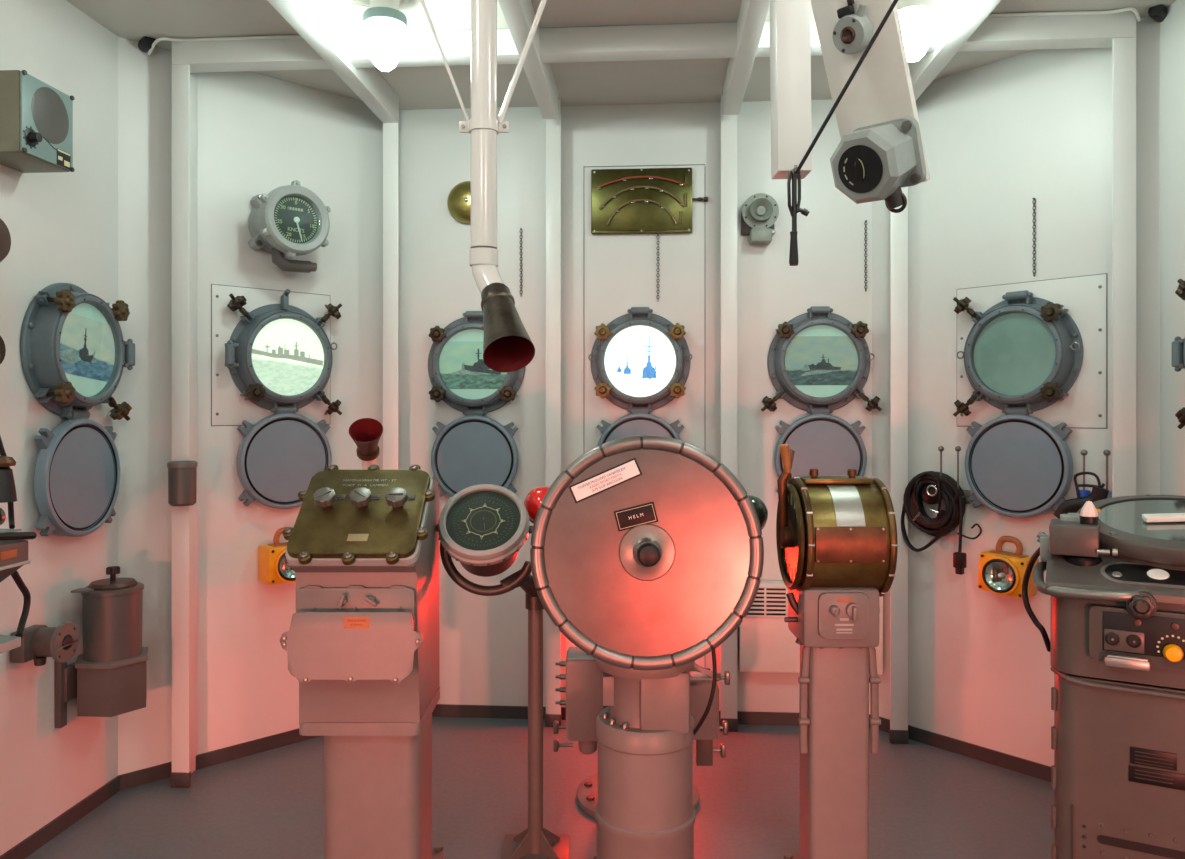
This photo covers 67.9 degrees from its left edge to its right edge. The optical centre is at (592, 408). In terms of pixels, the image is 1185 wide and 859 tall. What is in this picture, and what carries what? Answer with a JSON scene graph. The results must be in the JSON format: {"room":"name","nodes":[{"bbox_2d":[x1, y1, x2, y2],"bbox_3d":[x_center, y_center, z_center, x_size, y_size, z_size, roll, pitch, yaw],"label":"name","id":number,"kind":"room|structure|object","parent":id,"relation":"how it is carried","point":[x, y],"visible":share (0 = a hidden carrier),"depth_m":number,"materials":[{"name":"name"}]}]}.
{"room":"control cabin","nodes":[
{"label":"control cabin","id":0,"kind":"room"},
{"bbox_2d":[0,0,117,855],"bbox_3d":[-1.777,0.015,0.726,0.100,2.500,4.401,0,0,4],"label":"wall","id":1,"kind":"structure","parent":0,"point":[62,226],"depth_m":2.58,"materials":[{"name":"white metal"}]},
{"bbox_2d":[0,336,5,363],"bbox_3d":[-1.565,-0.240,2.218,0.113,0.360,0.104,0,0,4],"label":"strip","id":2,"kind":"object","parent":1,"relation":"attached to","point":[2,344],"visible":1,"depth_m":2.25,"materials":[{"name":"brown metal"}]},
{"bbox_2d":[0,218,10,261],"bbox_3d":[-1.539,-0.418,2.157,0.174,0.132,0.132,0,0,4],"label":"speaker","id":3,"kind":"object","parent":1,"relation":"attached to","point":[5,238],"visible":1,"depth_m":2.18},
{"bbox_2d":[0,635,20,653],"bbox_3d":[-1.507,0.640,1.924,0.269,0.195,0.400,0,0,4],"label":"wall shelf","id":4,"kind":"object","parent":1,"relation":"attached to","point":[7,643],"visible":1,"depth_m":2.07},
{"bbox_2d":[0,508,36,581],"bbox_3d":[-1.489,0.366,1.886,0.311,0.277,0.435,0,0,4],"label":"instrument","id":5,"kind":"object","parent":1,"relation":"attached to","point":[13,544],"visible":1,"depth_m":2.04,"materials":[{"name":"metal"}]},
{"bbox_2d":[0,436,14,528],"bbox_3d":[-1.383,0.160,2.077,0.032,0.249,0.068,0,0,4],"label":"cord","id":6,"kind":"object","parent":5,"relation":"attached to","point":[2,450],"visible":0.54,"depth_m":2.10,"materials":[{"name":"rubber"}]},
{"bbox_2d":[0,456,16,502],"bbox_3d":[-1.374,0.162,2.047,0.060,0.107,0.060,0,0,4],"label":"handset","id":7,"kind":"object","parent":5,"relation":"on","point":[7,483],"visible":1,"depth_m":2.04,"materials":[{"name":"grey metal"}]},
{"bbox_2d":[11,571,30,637],"bbox_3d":[-1.449,0.487,2.228,0.030,0.168,0.104,0,0,-22],"label":"cable","id":8,"kind":"object","parent":5,"relation":"hanging from","point":[16,577],"visible":0.96,"depth_m":2.24,"materials":[{"name":"rubber"}]},
{"bbox_2d":[0,70,74,172],"bbox_3d":[-1.524,-0.769,2.371,0.173,0.213,0.205,0,0,4],"label":"loudspeaker","id":9,"kind":"object","parent":1,"relation":"attached to","point":[36,118],"visible":1,"depth_m":2.33,"materials":[{"name":"beige metal"}]},
{"bbox_2d":[10,622,78,665],"bbox_3d":[-1.533,0.661,2.478,0.138,0.118,0.126,0,0,4],"label":"buzzer","id":10,"kind":"object","parent":1,"relation":"attached to","point":[38,642],"visible":1,"depth_m":2.45,"materials":[{"name":"metal"}]},
{"bbox_2d":[0,776,119,858],"bbox_3d":[-1.723,1.240,0.722,0.008,0.050,4.401,0,0,4],"label":"baseboard","id":11,"kind":"structure","parent":1,"relation":"attached to","point":[32,843],"depth_m":2.63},
{"bbox_2d":[20,283,134,536],"bbox_3d":[-1.537,0.002,2.677,0.104,0.765,0.434,0,0,4],"label":"porthole","id":12,"kind":"object","parent":1,"relation":"attached to","point":[73,353],"visible":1,"depth_m":2.62,"materials":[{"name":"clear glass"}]},
{"bbox_2d":[65,303,107,396],"bbox_3d":[-1.535,-0.178,2.662,0.003,0.285,0.285,0,0,4],"label":"picture","id":13,"kind":"object","parent":12,"relation":"attached to","point":[86,327],"depth_m":2.67},
{"bbox_2d":[60,312,114,381],"bbox_3d":[-1.532,-0.186,2.662,0.002,0.202,0.284,0,0,4],"label":"picture","id":14,"kind":"object","parent":12,"relation":"attached to","point":[87,341],"depth_m":2.67},
{"bbox_2d":[54,566,148,727],"bbox_3d":[-1.483,0.717,2.708,0.225,0.458,0.218,0,0,4],"label":"canister","id":15,"kind":"object","parent":1,"relation":"attached to","point":[109,678],"visible":0.96,"depth_m":2.65,"materials":[{"name":"grey metal"}]},
{"bbox_2d":[118,37,382,774],"bbox_3d":[-1.229,0.015,3.313,1.044,2.500,0.100,0,0,-43],"label":"wall","id":16,"kind":"structure","parent":0,"point":[257,134],"depth_m":3.16,"materials":[{"name":"white paint"}]},
{"bbox_2d":[171,771,190,787],"bbox_3d":[-1.377,1.239,2.943,0.064,0.050,0.016,0,0,4],"label":"trim","id":17,"kind":"structure","parent":16,"relation":"attached to","point":[178,779],"depth_m":2.94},
{"bbox_2d":[167,461,197,505],"bbox_3d":[-1.346,0.244,2.890,0.091,0.144,0.094,0,0,4],"label":"metal cup","id":18,"kind":"object","parent":16,"relation":"attached to","point":[182,475],"visible":1,"depth_m":2.85,"materials":[{"name":"grey metal"}]},
{"bbox_2d":[172,64,196,772],"bbox_3d":[-1.371,0.015,3.024,0.060,2.498,0.170,0,0,4],"label":"wall pillar","id":19,"kind":"structure","parent":16,"relation":"attached to","point":[184,83],"depth_m":2.94,"materials":[{"name":"white metal"}]},
{"bbox_2d":[118,728,318,790],"bbox_3d":[-1.192,1.240,3.274,1.044,0.050,0.008,0,0,-43],"label":"baseboard","id":20,"kind":"structure","parent":16,"relation":"attached to","point":[162,771],"depth_m":3.14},
{"bbox_2d":[211,284,341,508],"bbox_3d":[-1.147,-0.037,3.250,0.474,0.816,0.105,0,0,-43],"label":"porthole","id":21,"kind":"object","parent":16,"relation":"attached to","point":[271,350],"visible":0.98,"depth_m":3.23,"materials":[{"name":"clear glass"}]},
{"bbox_2d":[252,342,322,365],"bbox_3d":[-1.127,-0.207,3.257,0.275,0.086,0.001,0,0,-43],"label":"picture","id":22,"kind":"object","parent":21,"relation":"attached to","point":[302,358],"depth_m":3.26},
{"bbox_2d":[252,319,323,394],"bbox_3d":[-1.127,-0.192,3.259,0.284,0.283,0.002,0,0,-43],"label":"picture","id":23,"kind":"object","parent":21,"relation":"attached to","point":[288,354],"depth_m":3.26},
{"bbox_2d":[258,527,295,584],"bbox_3d":[-1.132,0.536,3.248,0.165,0.199,0.128,0,0,-43],"label":"lantern","id":24,"kind":"object","parent":16,"relation":"attached to","point":[273,566],"visible":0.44,"depth_m":3.19,"materials":[{"name":"yellow metal"}]},
{"bbox_2d":[248,180,330,272],"bbox_3d":[-1.113,-0.664,3.215,0.256,0.315,0.196,0,0,-43],"label":"gauge","id":25,"kind":"object","parent":16,"relation":"attached to","point":[291,221],"visible":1,"depth_m":3.17,"materials":[{"name":"metal"}]},
{"bbox_2d":[267,0,397,122],"bbox_3d":[-0.968,-1.180,0.990,0.060,0.109,4.960,0,0,4],"label":"trim","id":26,"kind":"structure","parent":16,"relation":"attached to","point":[311,19],"depth_m":2.82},
{"bbox_2d":[383,96,398,469],"bbox_3d":[-0.789,0.015,3.554,0.062,2.498,0.180,0,0,4],"label":"trim","id":27,"kind":"structure","parent":16,"relation":"attached to","point":[390,130],"depth_m":3.46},
{"bbox_2d":[25,717,1053,858],"bbox_3d":[-0.030,1.305,0.990,3.547,0.080,5.370,0,0,4],"label":"floor","id":28,"kind":"structure","parent":0,"point":[926,801],"depth_m":2.79,"materials":[{"name":"grey"}]},
{"bbox_2d":[279,465,443,858],"bbox_3d":[-0.585,0.707,2.301,0.357,1.116,0.418,0,0,0],"label":"control console","id":29,"kind":"object","parent":28,"relation":"on","point":[361,642],"visible":1,"depth_m":2.19,"materials":[{"name":"metal"}]},
{"bbox_2d":[337,593,347,608],"bbox_3d":[-0.610,0.467,2.147,0.022,0.035,0.027,0,0,0],"label":"toggle switch","id":30,"kind":"object","parent":29,"relation":"attached to","point":[342,598],"depth_m":2.15,"materials":[{"name":"grey metal"}]},
{"bbox_2d":[296,585,414,672],"bbox_3d":[-0.583,0.540,2.146,0.292,0.210,0.070,0,0,4],"label":"switch box","id":31,"kind":"object","parent":29,"relation":"attached to","point":[340,628],"depth_m":2.12,"materials":[{"name":"grey metal"}]},
{"bbox_2d":[363,595,377,606],"bbox_3d":[-0.540,0.467,2.147,0.033,0.026,0.027,0,0,0],"label":"toggle switch","id":32,"kind":"object","parent":29,"relation":"attached to","point":[368,600],"depth_m":2.15,"materials":[{"name":"grey metal"}]},
{"bbox_2d":[349,418,382,469],"bbox_3d":[-0.705,0.646,2.804,0.104,1.236,0.183,0,0,4],"label":"pipe","id":33,"kind":"object","parent":28,"relation":"on","point":[366,433],"visible":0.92,"depth_m":2.79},
{"bbox_2d":[436,484,569,858],"bbox_3d":[-0.249,0.738,2.457,0.364,1.053,0.276,0,0,0],"label":"compass repeater","id":34,"kind":"object","parent":28,"relation":"on","point":[483,527],"visible":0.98,"depth_m":2.45,"materials":[{"name":"metal"}]},
{"bbox_2d":[460,552,517,576],"bbox_3d":[-0.298,0.356,2.464,0.224,0.232,0.230,0,0,0],"label":"bowl","id":35,"kind":"object","parent":34,"relation":"on","point":[497,565],"depth_m":2.43,"materials":[{"name":"grey metal"}]},
{"bbox_2d":[500,569,543,609],"bbox_3d":[-0.193,0.505,2.467,0.148,0.119,0.063,0,0,-44],"label":"socket","id":36,"kind":"object","parent":34,"relation":"attached to","point":[522,578],"depth_m":2.44,"materials":[{"name":"grey metal"}]},
{"bbox_2d":[553,647,729,817],"bbox_3d":[0.150,0.925,2.824,0.542,0.680,0.468,0,0,0],"label":"steering mechanism","id":37,"kind":"object","parent":28,"relation":"on","point":[583,689],"visible":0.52,"depth_m":2.65,"materials":[{"name":"metal"}]},
{"bbox_2d":[524,435,767,858],"bbox_3d":[0.154,0.664,2.324,0.711,1.201,0.548,0,0,0],"label":"helm","id":38,"kind":"object","parent":28,"relation":"on","point":[647,551],"visible":1,"depth_m":2.13,"materials":[{"name":"metal"}]},
{"bbox_2d":[524,486,549,521],"bbox_3d":[-0.143,0.278,2.535,0.108,0.110,0.094,0,0,0],"label":"dome lamp","id":39,"kind":"object","parent":38,"relation":"attached to","point":[532,502],"depth_m":2.50,"materials":[{"name":"red glass"}]},
{"bbox_2d":[747,495,767,528],"bbox_3d":[0.452,0.304,2.535,0.108,0.110,0.094,0,0,0],"label":"dome lamp","id":40,"kind":"object","parent":38,"relation":"attached to","point":[761,509],"depth_m":2.50,"materials":[{"name":"green"}]},
{"bbox_2d":[776,444,897,858],"bbox_3d":[0.631,0.679,2.360,0.274,1.172,0.320,0,0,0],"label":"engine telegraph","id":41,"kind":"object","parent":28,"relation":"on","point":[836,536],"visible":1,"depth_m":2.28,"materials":[{"name":"metal"}]},
{"bbox_2d":[1032,494,1184,858],"bbox_3d":[1.320,0.738,2.040,0.534,1.052,0.517,0,0,29],"label":"console","id":42,"kind":"object","parent":28,"relation":"on","point":[1114,567],"visible":1,"depth_m":1.93,"materials":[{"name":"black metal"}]},
{"bbox_2d":[1022,532,1049,651],"bbox_3d":[1.137,0.461,2.218,0.063,0.313,0.136,0,0,4],"label":"cable","id":43,"kind":"object","parent":42,"relation":"attached to","point":[1036,554],"visible":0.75,"depth_m":2.24,"materials":[{"name":"rubber"}]},
{"bbox_2d":[1080,501,1097,516],"bbox_3d":[1.145,0.230,2.029,0.033,0.035,0.033,0,0,7],"label":"lamp","id":44,"kind":"object","parent":42,"relation":"on","point":[1088,510],"depth_m":2.02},
{"bbox_2d":[1080,516,1097,524],"bbox_3d":[1.145,0.256,2.029,0.038,0.019,0.038,0,0,29],"label":"socket","id":45,"kind":"object","parent":42,"relation":"attached to","point":[1084,520],"depth_m":2.01,"materials":[{"name":"black metal"}]},
{"bbox_2d":[1105,632,1119,644],"bbox_3d":[1.124,0.497,1.903,0.028,0.028,0.006,0,0,29],"label":"socket","id":46,"kind":"object","parent":42,"relation":"attached to","point":[1111,638],"depth_m":1.90,"materials":[{"name":"silver metal"}]},
{"bbox_2d":[1126,634,1141,647],"bbox_3d":[1.159,0.497,1.883,0.028,0.028,0.006,0,0,29],"label":"socket","id":47,"kind":"object","parent":42,"relation":"attached to","point":[1132,640],"depth_m":1.88,"materials":[{"name":"silver metal"}]},
{"bbox_2d":[66,0,1175,109],"bbox_3d":[-0.030,-1.275,0.990,3.547,0.080,5.370,0,0,4],"label":"ceiling","id":48,"kind":"structure","parent":0,"point":[675,80],"depth_m":2.87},
{"bbox_2d":[138,36,156,52],"bbox_3d":[-1.492,-1.227,2.949,0.044,0.049,0.067,0,0,-43],"label":"ceiling sensor","id":49,"kind":"object","parent":48,"relation":"attached to","point":[145,43],"visible":0.88,"depth_m":2.93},
{"bbox_2d":[147,35,301,54],"bbox_3d":[-1.186,-1.212,2.917,0.633,0.041,0.064,0,0,4],"label":"cable","id":50,"kind":"object","parent":48,"relation":"attached to","point":[156,41],"visible":0.73,"depth_m":2.91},
{"bbox_2d":[333,0,408,70],"bbox_3d":[-0.661,-1.121,2.640,0.224,0.228,0.134,0,0,27],"label":"ceiling lamp","id":51,"kind":"object","parent":48,"relation":"hanging from","point":[385,24],"visible":1,"depth_m":2.58,"materials":[{"name":"white glass"}]},
{"bbox_2d":[420,0,546,371],"bbox_3d":[-0.220,-0.652,1.681,0.566,1.166,0.196,0,0,0],"label":"tube","id":52,"kind":"object","parent":48,"relation":"hanging from","point":[507,345],"visible":1,"depth_m":1.73,"materials":[{"name":"metal"}]},
{"bbox_2d":[498,0,557,118],"bbox_3d":[-0.335,-1.180,0.946,0.060,0.109,4.960,0,0,4],"label":"trim","id":53,"kind":"structure","parent":48,"relation":"attached to","point":[519,15],"depth_m":2.83,"materials":[{"name":"white metal"}]},
{"bbox_2d":[723,0,769,114],"bbox_3d":[0.357,-1.180,0.897,0.060,0.109,4.960,0,0,4],"label":"trim","id":54,"kind":"structure","parent":48,"relation":"attached to","point":[752,16],"depth_m":2.79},
{"bbox_2d":[769,0,811,178],"bbox_3d":[0.361,-0.834,1.630,0.100,0.801,0.100,0,0,0],"label":"duct","id":55,"kind":"object","parent":48,"relation":"hanging from","point":[790,38],"visible":0.98,"depth_m":1.60,"materials":[{"name":"white metal"}]},
{"bbox_2d":[787,165,808,265],"bbox_3d":[0.371,-0.349,1.585,0.040,0.180,0.017,0,0,0],"label":"lever","id":56,"kind":"object","parent":55,"relation":"hanging from","point":[795,208],"visible":1,"depth_m":1.58,"materials":[{"name":"metal"}]},
{"bbox_2d":[796,0,897,172],"bbox_3d":[0.578,-0.828,1.343,0.007,0.811,0.634,0,0,-42],"label":"cord","id":57,"kind":"object","parent":48,"relation":"hanging from","point":[894,2],"visible":1,"depth_m":1.50,"materials":[{"name":"rubber"}]},
{"bbox_2d":[810,0,929,181],"bbox_3d":[0.490,-0.841,1.697,0.355,0.778,0.164,0,0,-43],"label":"support arm","id":58,"kind":"object","parent":48,"relation":"hanging from","point":[881,89],"visible":0.45,"depth_m":1.74},
{"bbox_2d":[833,0,872,54],"bbox_3d":[0.505,-0.741,1.709,0.062,0.097,0.076,0,0,-43],"label":"socket","id":59,"kind":"object","parent":58,"relation":"attached to","point":[853,32],"visible":1,"depth_m":1.69,"materials":[{"name":"grey metal"}]},
{"bbox_2d":[840,27,854,43],"bbox_3d":[0.494,-0.723,1.702,0.031,0.031,0.008,0,24,47],"label":"socket","id":60,"kind":"object","parent":59,"relation":"attached to","point":[847,35],"depth_m":1.70,"materials":[{"name":"brown metal"}]},
{"bbox_2d":[830,117,925,212],"bbox_3d":[0.561,-0.485,1.741,0.160,0.180,0.145,0,0,-44],"label":"housing","id":61,"kind":"object","parent":58,"relation":"attached to","point":[870,163],"visible":1,"depth_m":1.70,"materials":[{"name":"beige metal"}]},
{"bbox_2d":[897,0,936,61],"bbox_3d":[0.886,-1.121,2.570,0.224,0.228,0.134,0,0,27],"label":"ceiling lamp","id":62,"kind":"object","parent":48,"relation":"hanging from","point":[915,16],"visible":0.73,"depth_m":2.51,"materials":[{"name":"white glass"}]},
{"bbox_2d":[987,7,1140,21],"bbox_3d":[1.428,-1.216,2.726,0.539,0.033,0.048,0,0,4],"label":"cable","id":63,"kind":"object","parent":48,"relation":"attached to","point":[1134,10],"visible":0.9,"depth_m":2.73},
{"bbox_2d":[1148,4,1166,21],"bbox_3d":[1.749,-1.227,2.717,0.067,0.049,0.044,0,0,-41],"label":"ceiling sensor","id":64,"kind":"object","parent":48,"relation":"attached to","point":[1158,13],"visible":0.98,"depth_m":2.70,"materials":[{"name":"black plastic"}]},
{"bbox_2d":[399,100,871,713],"bbox_3d":[0.152,0.015,3.618,1.932,2.500,0.100,0,0,4],"label":"wall","id":65,"kind":"structure","parent":0,"point":[483,640],"depth_m":3.58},
{"bbox_2d":[447,181,470,222],"bbox_3d":[-0.509,-0.846,3.582,0.174,0.174,0.064,0,0,4],"label":"bell","id":66,"kind":"object","parent":65,"relation":"attached to","point":[459,197],"visible":0.72,"depth_m":3.57,"materials":[{"name":"gold metal"}]},
{"bbox_2d":[428,311,524,497],"bbox_3d":[-0.479,-0.009,3.559,0.404,0.782,0.104,0,0,4],"label":"porthole","id":67,"kind":"object","parent":65,"relation":"attached to","point":[473,449],"visible":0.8,"depth_m":3.56,"materials":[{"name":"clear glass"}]},
{"bbox_2d":[439,341,506,388],"bbox_3d":[-0.479,-0.177,3.553,0.284,0.192,0.002,0,0,4],"label":"picture","id":68,"kind":"object","parent":67,"relation":"attached to","point":[462,365],"depth_m":3.55},
{"bbox_2d":[448,329,497,398],"bbox_3d":[-0.479,-0.181,3.556,0.285,0.285,0.003,0,0,4],"label":"picture","id":69,"kind":"object","parent":67,"relation":"attached to","point":[469,377],"depth_m":3.55},
{"bbox_2d":[520,228,522,295],"bbox_3d":[-0.291,-0.598,3.595,0.013,0.278,0.020,0,0,4],"label":"chain","id":70,"kind":"object","parent":65,"relation":"hanging from","point":[520,228],"visible":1,"depth_m":3.59,"materials":[{"name":"grey metal"}]},
{"bbox_2d":[545,714,560,726],"bbox_3d":[-0.156,1.239,3.503,0.064,0.050,0.016,0,0,4],"label":"trim","id":71,"kind":"structure","parent":65,"relation":"attached to","point":[549,718],"depth_m":3.50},
{"bbox_2d":[546,99,560,713],"bbox_3d":[-0.153,0.015,3.544,0.060,2.498,0.090,0,0,4],"label":"trim","id":72,"kind":"structure","parent":65,"relation":"attached to","point":[553,126],"depth_m":3.50,"materials":[{"name":"white metal"}]},
{"bbox_2d":[588,307,691,446],"bbox_3d":[0.190,-0.018,3.513,0.416,0.782,0.104,0,0,4],"label":"porthole","id":73,"kind":"object","parent":65,"relation":"attached to","point":[640,361],"visible":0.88,"depth_m":3.51,"materials":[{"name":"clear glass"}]},
{"bbox_2d":[623,352,630,373],"bbox_3d":[0.138,-0.181,3.510,0.030,0.088,0.001,0,0,4],"label":"picture","id":74,"kind":"object","parent":73,"relation":"attached to","point":[626,355],"depth_m":3.51},
{"bbox_2d":[604,326,675,396],"bbox_3d":[0.190,-0.190,3.509,0.285,0.285,0.003,0,0,4],"label":"picture","id":75,"kind":"object","parent":73,"relation":"attached to","point":[640,361],"depth_m":3.51},
{"bbox_2d":[642,337,655,378],"bbox_3d":[0.224,-0.203,3.504,0.058,0.170,0.001,0,0,4],"label":"picture","id":76,"kind":"object","parent":73,"relation":"attached to","point":[648,343],"depth_m":3.50},
{"bbox_2d":[584,164,704,166],"bbox_3d":[0.209,0.077,3.563,0.492,2.132,0.003,0,0,4],"label":"trim","id":77,"kind":"structure","parent":65,"relation":"attached to","point":[687,164],"depth_m":3.56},
{"bbox_2d":[591,168,707,234],"bbox_3d":[0.229,-0.839,3.547,0.470,0.263,0.030,0,0,4],"label":"clinometer","id":78,"kind":"object","parent":65,"relation":"attached to","point":[641,200],"visible":1,"depth_m":3.54,"materials":[{"name":"gold metal"}]},
{"bbox_2d":[656,234,659,298],"bbox_3d":[0.265,-0.570,3.556,0.013,0.272,0.020,0,0,4],"label":"hanging chain","id":79,"kind":"object","parent":78,"relation":"hanging from","point":[657,234],"visible":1,"depth_m":3.55,"materials":[{"name":"grey metal"}]},
{"bbox_2d":[432,704,870,727],"bbox_3d":[0.148,1.240,3.564,1.932,0.050,0.008,0,0,4],"label":"baseboard","id":80,"kind":"structure","parent":65,"relation":"attached to","point":[441,710],"depth_m":3.59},
{"bbox_2d":[721,95,736,718],"bbox_3d":[0.539,0.015,3.496,0.064,2.498,0.090,0,0,4],"label":"trim","id":81,"kind":"structure","parent":65,"relation":"attached to","point":[728,122],"depth_m":3.45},
{"bbox_2d":[720,718,737,731],"bbox_3d":[0.536,1.239,3.455,0.068,0.050,0.016,0,0,4],"label":"trim","id":82,"kind":"structure","parent":65,"relation":"attached to","point":[732,723],"depth_m":3.45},
{"bbox_2d":[741,193,778,243],"bbox_3d":[0.665,-0.756,3.487,0.144,0.196,0.089,0,0,4],"label":"fire alarm","id":83,"kind":"object","parent":65,"relation":"attached to","point":[760,211],"visible":1,"depth_m":3.48,"materials":[{"name":"silver metal"}]},
{"bbox_2d":[738,580,882,674],"bbox_3d":[0.856,0.860,3.474,0.554,0.350,0.088,0,0,4],"label":"wall heater","id":84,"kind":"object","parent":65,"relation":"attached to","point":[766,643],"visible":0.24,"depth_m":3.45,"materials":[{"name":"white metal"}]},
{"bbox_2d":[746,586,787,617],"bbox_3d":[0.759,0.755,3.441,0.341,0.122,0.008,0,0,4],"label":"grille","id":85,"kind":"object","parent":84,"relation":"attached to","point":[769,601],"depth_m":3.44,"materials":[{"name":"white metal"}]},
{"bbox_2d":[761,306,881,492],"bbox_3d":[0.899,-0.015,3.463,0.468,0.782,0.104,0,0,4],"label":"porthole","id":86,"kind":"object","parent":65,"relation":"attached to","point":[819,361],"visible":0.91,"depth_m":3.46,"materials":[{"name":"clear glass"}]},
{"bbox_2d":[794,325,847,396],"bbox_3d":[0.899,-0.188,3.459,0.285,0.285,0.003,0,0,4],"label":"picture","id":87,"kind":"object","parent":86,"relation":"attached to","point":[820,351],"depth_m":3.46},
{"bbox_2d":[785,336,857,384],"bbox_3d":[0.898,-0.190,3.457,0.284,0.192,0.002,0,0,4],"label":"picture","id":88,"kind":"object","parent":86,"relation":"attached to","point":[809,360],"depth_m":3.46},
{"bbox_2d":[864,220,866,291],"bbox_3d":[1.086,-0.608,3.499,0.013,0.283,0.020,0,0,4],"label":"chain","id":89,"kind":"object","parent":65,"relation":"hanging from","point":[865,220],"visible":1,"depth_m":3.50,"materials":[{"name":"grey metal"}]},
{"bbox_2d":[872,16,1159,766],"bbox_3d":[1.479,0.015,3.155,0.100,2.500,1.003,0,0,-41],"label":"wall","id":90,"kind":"structure","parent":0,"point":[1002,135],"depth_m":3.14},
{"bbox_2d":[172,11,1134,72],"bbox_3d":[0.140,-1.192,2.867,3.090,0.084,0.080,0,0,4],"label":"ceiling beam","id":91,"kind":"structure","parent":90,"relation":"attached to","point":[697,40],"depth_m":2.84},
{"bbox_2d":[890,187,907,729],"bbox_3d":[1.165,0.015,3.397,0.064,2.498,0.140,0,0,4],"label":"trim","id":92,"kind":"structure","parent":90,"relation":"attached to","point":[898,222],"depth_m":3.33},
{"bbox_2d":[889,729,908,743],"bbox_3d":[1.160,1.239,3.331,0.068,0.050,0.016,0,0,4],"label":"trim","id":93,"kind":"structure","parent":90,"relation":"attached to","point":[895,736],"depth_m":3.32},
{"bbox_2d":[901,471,981,574],"bbox_3d":[1.271,0.410,3.229,0.096,0.365,0.292,0,0,-41],"label":"cable coil","id":94,"kind":"object","parent":90,"relation":"attached to","point":[929,487],"visible":0.99,"depth_m":3.21,"materials":[{"name":"rubber"}]},
{"bbox_2d":[908,0,1000,100],"bbox_3d":[0.987,-1.180,0.853,0.060,0.109,4.960,0,0,4],"label":"ceiling beam","id":95,"kind":"structure","parent":90,"relation":"attached to","point":[960,19],"depth_m":2.70,"materials":[{"name":"white metal"}]},
{"bbox_2d":[938,446,970,503],"bbox_3d":[1.315,0.239,3.206,0.080,0.212,0.090,0,0,-41],"label":"double hook","id":96,"kind":"object","parent":90,"relation":"attached to","point":[967,493],"visible":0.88,"depth_m":3.20,"materials":[{"name":"metal"}]},
{"bbox_2d":[879,717,1050,781],"bbox_3d":[1.438,1.240,3.120,0.008,0.050,1.003,0,0,-41],"label":"baseboard","id":97,"kind":"structure","parent":90,"relation":"attached to","point":[1037,770],"depth_m":3.17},
{"bbox_2d":[978,536,1038,598],"bbox_3d":[1.430,0.539,3.038,0.128,0.203,0.172,0,0,-41],"label":"lantern","id":98,"kind":"object","parent":90,"relation":"attached to","point":[1001,572],"visible":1,"depth_m":3.00,"materials":[{"name":"yellow metal"}]},
{"bbox_2d":[953,273,1106,517],"bbox_3d":[1.467,-0.033,3.013,0.105,0.816,0.505,0,0,-41],"label":"porthole","id":99,"kind":"object","parent":90,"relation":"attached to","point":[1032,355],"visible":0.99,"depth_m":3.00,"materials":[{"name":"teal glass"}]},
{"bbox_2d":[974,313,1055,394],"bbox_3d":[1.450,-0.188,3.025,0.003,0.285,0.285,0,0,-41],"label":"glass","id":100,"kind":"object","parent":99,"relation":"attached to","point":[1015,353],"depth_m":3.03,"materials":[{"name":"glass"}]},
{"bbox_2d":[1032,198,1035,276],"bbox_3d":[1.520,-0.590,3.026,0.020,0.270,0.013,0,0,-41],"label":"chain","id":101,"kind":"object","parent":90,"relation":"hanging from","point":[1032,198],"visible":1,"depth_m":3.02,"materials":[{"name":"grey metal"}]},
{"bbox_2d":[1080,450,1110,489],"bbox_3d":[1.634,0.235,2.839,0.080,0.212,0.090,0,0,-41],"label":"double hook","id":102,"kind":"object","parent":90,"relation":"attached to","point":[1084,453],"visible":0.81,"depth_m":2.79,"materials":[{"name":"metal"}]},
{"bbox_2d":[1054,472,1111,518],"bbox_3d":[1.583,0.285,2.841,0.055,0.170,0.171,0,0,-41],"label":"headset","id":103,"kind":"object","parent":102,"relation":"hanging from","point":[1098,492],"visible":0.85,"depth_m":2.83,"materials":[{"name":"plastic"}]},
{"bbox_2d":[1112,16,1135,497],"bbox_3d":[1.656,0.015,2.805,0.068,2.498,0.155,0,0,4],"label":"wall pillar","id":104,"kind":"structure","parent":90,"relation":"attached to","point":[1123,49],"depth_m":2.73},
{"bbox_2d":[1160,0,1184,495],"bbox_3d":[1.664,0.015,0.516,0.100,2.500,4.461,0,0,4],"label":"wall","id":105,"kind":"structure","parent":0,"point":[1172,28],"depth_m":2.68,"materials":[{"name":"white paint"}]},
{"bbox_2d":[1171,279,1184,428],"bbox_3d":[1.688,0.014,2.334,0.104,0.780,0.448,0,0,4],"label":"porthole","id":106,"kind":"object","parent":105,"relation":"attached to","point":[1177,346],"visible":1,"depth_m":2.53,"materials":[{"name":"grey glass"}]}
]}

